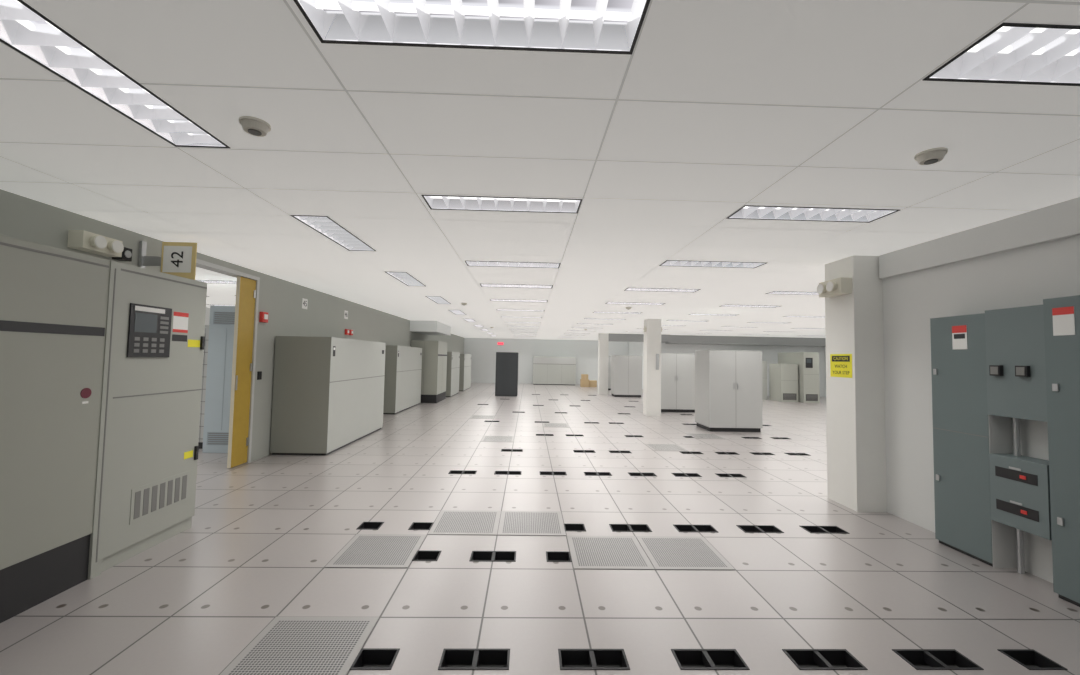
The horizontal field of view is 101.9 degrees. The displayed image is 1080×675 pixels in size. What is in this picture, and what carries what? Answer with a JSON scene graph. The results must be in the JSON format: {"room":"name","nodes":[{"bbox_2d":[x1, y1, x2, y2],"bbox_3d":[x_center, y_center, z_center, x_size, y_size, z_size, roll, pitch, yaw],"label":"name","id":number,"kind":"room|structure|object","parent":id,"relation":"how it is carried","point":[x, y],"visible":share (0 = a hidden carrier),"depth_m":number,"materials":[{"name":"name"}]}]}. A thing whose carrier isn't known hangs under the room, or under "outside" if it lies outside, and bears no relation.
{"room":"data center","nodes":[
{"label":"data center","id":0,"kind":"room"},
{"bbox_2d":[205,307,209,324],"bbox_3d":[-6.556,0.324,5.416,4.590,2.740,17.200,1,-3,-1],"label":"wall","id":1,"kind":"structure","parent":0,"point":[207,316],"depth_m":11.58,"materials":[{"name":"white paint"}]},
{"bbox_2d":[0,189,463,460],"bbox_3d":[-4.354,0.673,11.869,0.160,2.740,30.000,1,-3,-1],"label":"wall","id":2,"kind":"structure","parent":0,"point":[23,218],"depth_m":6.63,"materials":[{"name":"paint"}]},
{"bbox_2d":[67,230,123,256],"bbox_3d":[-3.945,-0.835,3.919,0.183,0.150,0.360,1,-3,-1],"label":"emergency light","id":3,"kind":"object","parent":2,"relation":"attached to","point":[82,240],"visible":1,"depth_m":3.82,"materials":[{"name":"beige plastic"}]},
{"bbox_2d":[112,247,131,260],"bbox_3d":[-3.990,-0.798,4.186,0.109,0.120,0.100,1,-3,-1],"label":"camera","id":4,"kind":"object","parent":2,"relation":"attached to","point":[127,252],"visible":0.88,"depth_m":4.17,"materials":[{"name":"black plastic"}]},
{"bbox_2d":[138,241,196,279],"bbox_3d":[-3.776,-0.772,4.447,0.547,0.400,0.052,1,-3,-1],"label":"sign","id":5,"kind":"object","parent":2,"relation":"attached to","point":[177,258],"visible":0.97,"depth_m":4.44,"materials":[{"name":"white"}]},
{"bbox_2d":[160,252,259,462],"bbox_3d":[-4.182,0.411,5.476,0.182,2.660,1.700,1,-3,-1],"label":"door frame","id":6,"kind":"structure","parent":2,"relation":"attached to","point":[199,263],"depth_m":6.26,"materials":[{"name":"grey metal"}]},
{"bbox_2d":[227,276,255,467],"bbox_3d":[-4.143,0.465,6.096,0.055,2.590,0.348,1,-3,-1],"label":"door leaf","id":7,"kind":"structure","parent":2,"relation":"in","point":[238,440],"depth_m":6.05,"materials":[{"name":"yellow wood"}]},
{"bbox_2d":[257,371,261,379],"bbox_3d":[-4.120,0.558,6.432,0.020,0.120,0.080,1,-3,-1],"label":"switch","id":8,"kind":"object","parent":2,"relation":"attached to","point":[259,373],"visible":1,"depth_m":6.42,"materials":[{"name":"black plastic"}]},
{"bbox_2d":[259,312,267,322],"bbox_3d":[-4.083,-0.300,6.484,0.062,0.150,0.140,1,-3,-1],"label":"fire alarm","id":9,"kind":"object","parent":2,"relation":"attached to","point":[263,317],"visible":1,"depth_m":6.43,"materials":[{"name":"red plastic"}]},
{"bbox_2d":[302,298,307,308],"bbox_3d":[-4.138,-0.593,7.708,0.004,0.180,0.180,1,-3,-1],"label":"label","id":10,"kind":"object","parent":2,"relation":"attached to","point":[304,301],"visible":1,"depth_m":7.69,"materials":[{"name":"white"}]},
{"bbox_2d":[344,310,347,318],"bbox_3d":[-4.186,-0.490,9.454,0.004,0.180,0.180,1,-3,-1],"label":"label","id":11,"kind":"object","parent":2,"relation":"attached to","point":[345,311],"visible":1,"depth_m":9.42,"materials":[{"name":"white"}]},
{"bbox_2d":[410,320,450,335],"bbox_3d":[-3.906,-0.321,15.833,0.899,0.359,2.600,1,-3,-1],"label":"wall","id":12,"kind":"structure","parent":0,"point":[422,327],"depth_m":14.55,"materials":[{"name":"grey paint"}]},
{"bbox_2d":[0,383,1079,674],"bbox_3d":[2.393,2.216,12.078,22.500,0.070,30.200,1,-3,-1],"label":"floor","id":13,"kind":"structure","parent":0,"point":[259,543],"depth_m":3.19,"materials":[{"name":"tile"}]},
{"bbox_2d":[0,235,206,622],"bbox_3d":[-3.499,0.503,2.191,1.000,2.190,3.510,1,-3,-1],"label":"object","id":14,"kind":"object","parent":13,"relation":"on","point":[101,360],"visible":1,"depth_m":2.95,"materials":[{"name":"beige metal"}]},
{"bbox_2d":[198,325,208,448],"bbox_3d":[-5.641,0.814,7.566,0.650,2.000,0.910,1,-3,-1],"label":"rack","id":15,"kind":"object","parent":13,"relation":"on","point":[206,334],"visible":0.07,"depth_m":7.12,"materials":[{"name":"grey metal"}]},
{"bbox_2d":[202,306,234,452],"bbox_3d":[-4.948,0.665,7.218,0.550,2.290,0.757,1,-3,-1],"label":"tall cabinet","id":16,"kind":"object","parent":13,"relation":"on","point":[222,318],"visible":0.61,"depth_m":6.84,"materials":[{"name":"grey metal"}]},
{"bbox_2d":[220,617,378,674],"bbox_3d":[-1.250,1.644,2.295,0.604,0.004,0.604,1,-3,-1],"label":"tile","id":17,"kind":"object","parent":13,"relation":"on","point":[287,645],"depth_m":2.33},
{"bbox_2d":[270,336,385,454],"bbox_3d":[-3.729,0.959,8.066,0.864,1.830,2.600,1,-3,-1],"label":"equipment cabinet","id":18,"kind":"object","parent":13,"relation":"on","point":[328,392],"visible":1,"depth_m":6.80,"materials":[{"name":"grey metal"}]},
{"bbox_2d":[383,345,421,413],"bbox_3d":[-4.077,1.189,13.028,0.434,1.830,2.750,1,-3,-1],"label":"air conditioner","id":19,"kind":"object","parent":13,"relation":"on","point":[403,364],"visible":0.91,"depth_m":12.18,"materials":[{"name":"grey metal"}]},
{"bbox_2d":[411,340,446,402],"bbox_3d":[-3.900,1.182,15.436,0.913,2.080,1.652,1,-3,-1],"label":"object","id":20,"kind":"object","parent":13,"relation":"on","point":[434,353],"visible":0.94,"depth_m":14.65,"materials":[{"name":"beige metal"}]},
{"bbox_2d":[446,352,459,396],"bbox_3d":[-3.933,1.462,17.852,0.984,1.750,2.000,1,-3,-1],"label":"air conditioner","id":21,"kind":"object","parent":13,"relation":"on","point":[453,358],"visible":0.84,"depth_m":17.20,"materials":[{"name":"grey metal"}]},
{"bbox_2d":[459,354,471,390],"bbox_3d":[-3.996,1.640,21.096,1.034,1.700,2.500,1,-3,-1],"label":"air conditioner","id":22,"kind":"object","parent":13,"relation":"on","point":[465,359],"visible":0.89,"depth_m":20.25,"materials":[{"name":"grey metal"}]},
{"bbox_2d":[470,415,494,418],"bbox_3d":[-1.496,2.075,11.432,0.604,0.004,0.604,1,-3,-1],"label":"tile","id":23,"kind":"object","parent":13,"relation":"on","point":[472,416],"depth_m":11.35,"materials":[{"name":"grey tile"}]},
{"bbox_2d":[481,436,513,441],"bbox_3d":[-0.804,1.944,8.402,0.604,0.004,0.604,1,-3,-1],"label":"tile","id":24,"kind":"object","parent":13,"relation":"on","point":[485,438],"depth_m":8.34,"materials":[{"name":"grey tile"}]},
{"bbox_2d":[495,352,518,395],"bbox_3d":[-1.370,1.514,18.264,0.890,1.780,1.010,1,-3,-1],"label":"rack","id":25,"kind":"object","parent":13,"relation":"on","point":[506,380],"visible":0.97,"depth_m":17.77,"materials":[{"name":"grey metal"}]},
{"bbox_2d":[325,510,734,569],"bbox_3d":[-0.072,1.740,3.850,3.044,0.004,1.214,1,-3,-1],"label":"tiles","id":26,"kind":"object","parent":13,"relation":"on","point":[363,550],"depth_m":3.64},
{"bbox_2d":[533,356,575,384],"bbox_3d":[0.848,1.997,26.476,2.550,1.680,0.924,1,-3,-1],"label":"air conditioner","id":27,"kind":"object","parent":13,"relation":"on","point":[547,370],"visible":1,"depth_m":26.02,"materials":[{"name":"white metal"}]},
{"bbox_2d":[542,423,568,426],"bbox_3d":[0.366,2.054,10.261,0.604,0.004,0.604,1,-3,-1],"label":"tile","id":28,"kind":"object","parent":13,"relation":"on","point":[544,424],"depth_m":10.23,"materials":[{"name":"grey tile"}]},
{"bbox_2d":[580,374,596,386],"bbox_3d":[2.757,2.446,24.846,0.900,0.700,0.500,1,-3,-1],"label":"cardboard boxes","id":29,"kind":"object","parent":13,"relation":"on","point":[584,381],"visible":0.96,"depth_m":24.64,"materials":[{"name":"beige cardboard"}]},
{"bbox_2d":[598,333,608,394],"bbox_3d":[2.862,1.188,19.850,0.400,2.740,0.400,1,-3,-1],"label":"column","id":30,"kind":"structure","parent":13,"relation":"on","point":[603,338],"depth_m":19.66,"materials":[{"name":"paint"}]},
{"bbox_2d":[608,356,610,389],"bbox_3d":[3.524,1.834,22.736,0.902,1.750,0.812,1,-3,-1],"label":"tall cabinet","id":31,"kind":"object","parent":13,"relation":"on","point":[609,357],"visible":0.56,"depth_m":22.34,"materials":[{"name":"white metal"}]},
{"bbox_2d":[611,355,641,396],"bbox_3d":[3.714,1.652,18.844,1.172,1.750,0.812,1,-3,-1],"label":"tall cabinet","id":32,"kind":"object","parent":13,"relation":"on","point":[626,370],"visible":1,"depth_m":18.45,"materials":[{"name":"white metal"}]},
{"bbox_2d":[643,319,660,415],"bbox_3d":[3.219,0.848,12.565,0.400,2.740,0.400,1,-3,-1],"label":"column","id":33,"kind":"structure","parent":13,"relation":"on","point":[652,336],"depth_m":12.38,"materials":[{"name":"paint"}]},
{"bbox_2d":[643,327,661,369],"bbox_3d":[3.231,0.302,12.496,0.504,1.224,0.240,1,-3,-1],"label":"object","id":34,"kind":"object","parent":33,"relation":"attached to","point":[657,355],"depth_m":12.36,"materials":[{"name":"white"}]},
{"bbox_2d":[645,444,687,450],"bbox_3d":[2.260,1.975,7.872,0.604,0.004,0.604,1,-3,-1],"label":"tile","id":35,"kind":"object","parent":13,"relation":"on","point":[655,447],"depth_m":7.85,"materials":[{"name":"grey tile"}]},
{"bbox_2d":[661,353,694,412],"bbox_3d":[4.137,1.396,13.735,1.242,1.790,0.862,1,-3,-1],"label":"tall cabinet","id":36,"kind":"object","parent":13,"relation":"on","point":[677,369],"visible":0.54,"depth_m":13.32,"materials":[{"name":"white metal"}]},
{"bbox_2d":[686,433,724,438],"bbox_3d":[3.447,2.057,9.122,0.604,0.004,0.604,1,-3,-1],"label":"tile","id":37,"kind":"object","parent":13,"relation":"on","point":[697,436],"depth_m":9.08,"materials":[{"name":"grey tile"}]},
{"bbox_2d":[695,350,762,431],"bbox_3d":[4.372,1.218,10.214,1.202,1.820,0.862,1,-3,-1],"label":"tall cabinet","id":38,"kind":"object","parent":13,"relation":"on","point":[728,383],"visible":1,"depth_m":9.81,"materials":[{"name":"white metal"}]},
{"bbox_2d":[762,361,766,399],"bbox_3d":[9.090,1.843,19.385,0.850,1.620,2.002,1,-3,-1],"label":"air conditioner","id":39,"kind":"object","parent":13,"relation":"on","point":[764,363],"visible":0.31,"depth_m":18.39,"materials":[{"name":"white metal"}]},
{"bbox_2d":[769,364,797,401],"bbox_3d":[10.002,1.843,17.980,0.700,1.520,0.857,1,-3,-1],"label":"air conditioner","id":40,"kind":"object","parent":13,"relation":"on","point":[783,378],"visible":1,"depth_m":17.58,"materials":[{"name":"beige metal"}]},
{"bbox_2d":[778,352,819,402],"bbox_3d":[10.735,1.629,18.234,0.630,2.000,1.810,1,-3,-1],"label":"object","id":41,"kind":"object","parent":13,"relation":"on","point":[808,362],"visible":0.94,"depth_m":17.36,"materials":[{"name":"beige metal"}]},
{"bbox_2d":[930,295,1079,606],"bbox_3d":[3.638,0.723,2.447,0.225,2.040,2.960,1,-3,-1],"label":"electrical cabinet","id":42,"kind":"object","parent":13,"relation":"on","point":[992,370],"visible":1,"depth_m":3.33,"materials":[{"name":"metal"}]},
{"bbox_2d":[0,0,1079,338],"bbox_3d":[1.949,-0.542,13.582,20.580,0.094,24.387,1,-3,-1],"label":"ceiling lights","id":43,"kind":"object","parent":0,"point":[1010,53],"depth_m":1.70},
{"bbox_2d":[239,116,270,136],"bbox_3d":[-1.468,-1.078,2.255,0.140,0.050,0.140,1,-3,-1],"label":"smoke detector","id":44,"kind":"object","parent":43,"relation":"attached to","point":[254,126],"visible":1,"depth_m":2.22,"materials":[{"name":"white plastic"}]},
{"bbox_2d":[609,333,825,346],"bbox_3d":[8.277,0.125,20.195,10.400,0.379,0.698,1,-3,-1],"label":"beam","id":45,"kind":"structure","parent":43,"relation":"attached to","point":[668,339],"depth_m":20.11,"materials":[{"name":"paint"}]},
{"bbox_2d":[914,147,947,164],"bbox_3d":[2.178,-1.002,2.439,0.140,0.050,0.140,1,-3,-1],"label":"smoke detector","id":46,"kind":"object","parent":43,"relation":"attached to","point":[934,155],"visible":1,"depth_m":2.41,"materials":[{"name":"white plastic"}]},
{"bbox_2d":[0,0,1079,339],"bbox_3d":[2.445,-0.556,12.210,22.500,0.001,30.200,1,-3,-1],"label":"ceiling tiles","id":47,"kind":"structure","parent":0,"point":[717,108],"depth_m":2.51,"materials":[{"name":"white tile"}]},
{"bbox_2d":[464,338,825,396],"bbox_3d":[2.522,0.810,12.047,22.700,2.740,30.400,1,-3,-1],"label":"wall","id":48,"kind":"structure","parent":0,"point":[483,351],"depth_m":26.91,"materials":[{"name":"white paint"}]},
{"bbox_2d":[879,197,1079,582],"bbox_3d":[3.896,0.315,1.132,0.300,2.740,8.080,1,-3,-1],"label":"wall","id":49,"kind":"structure","parent":0,"point":[1028,258],"depth_m":4.02,"materials":[{"name":"paint"}]},
{"bbox_2d":[825,255,886,511],"bbox_3d":[3.534,0.489,4.929,0.320,2.740,0.460,1,-3,-1],"label":"pilaster","id":50,"kind":"object","parent":49,"relation":"attached to","point":[855,406],"visible":0.93,"depth_m":4.74,"materials":[{"name":"paint"}]},
{"bbox_2d":[817,277,851,297],"bbox_3d":[3.302,-0.561,4.942,0.183,0.170,0.360,1,-3,-1],"label":"emergency light","id":51,"kind":"object","parent":50,"relation":"attached to","point":[842,285],"visible":1,"depth_m":4.83,"materials":[{"name":"beige plastic"}]},
{"bbox_2d":[830,354,851,377],"bbox_3d":[3.375,0.315,4.913,0.005,0.260,0.340,1,-3,-1],"label":"caution sign","id":52,"kind":"object","parent":50,"relation":"attached to","point":[840,364],"visible":1,"depth_m":4.90,"materials":[{"name":"yellow"}]}
]}

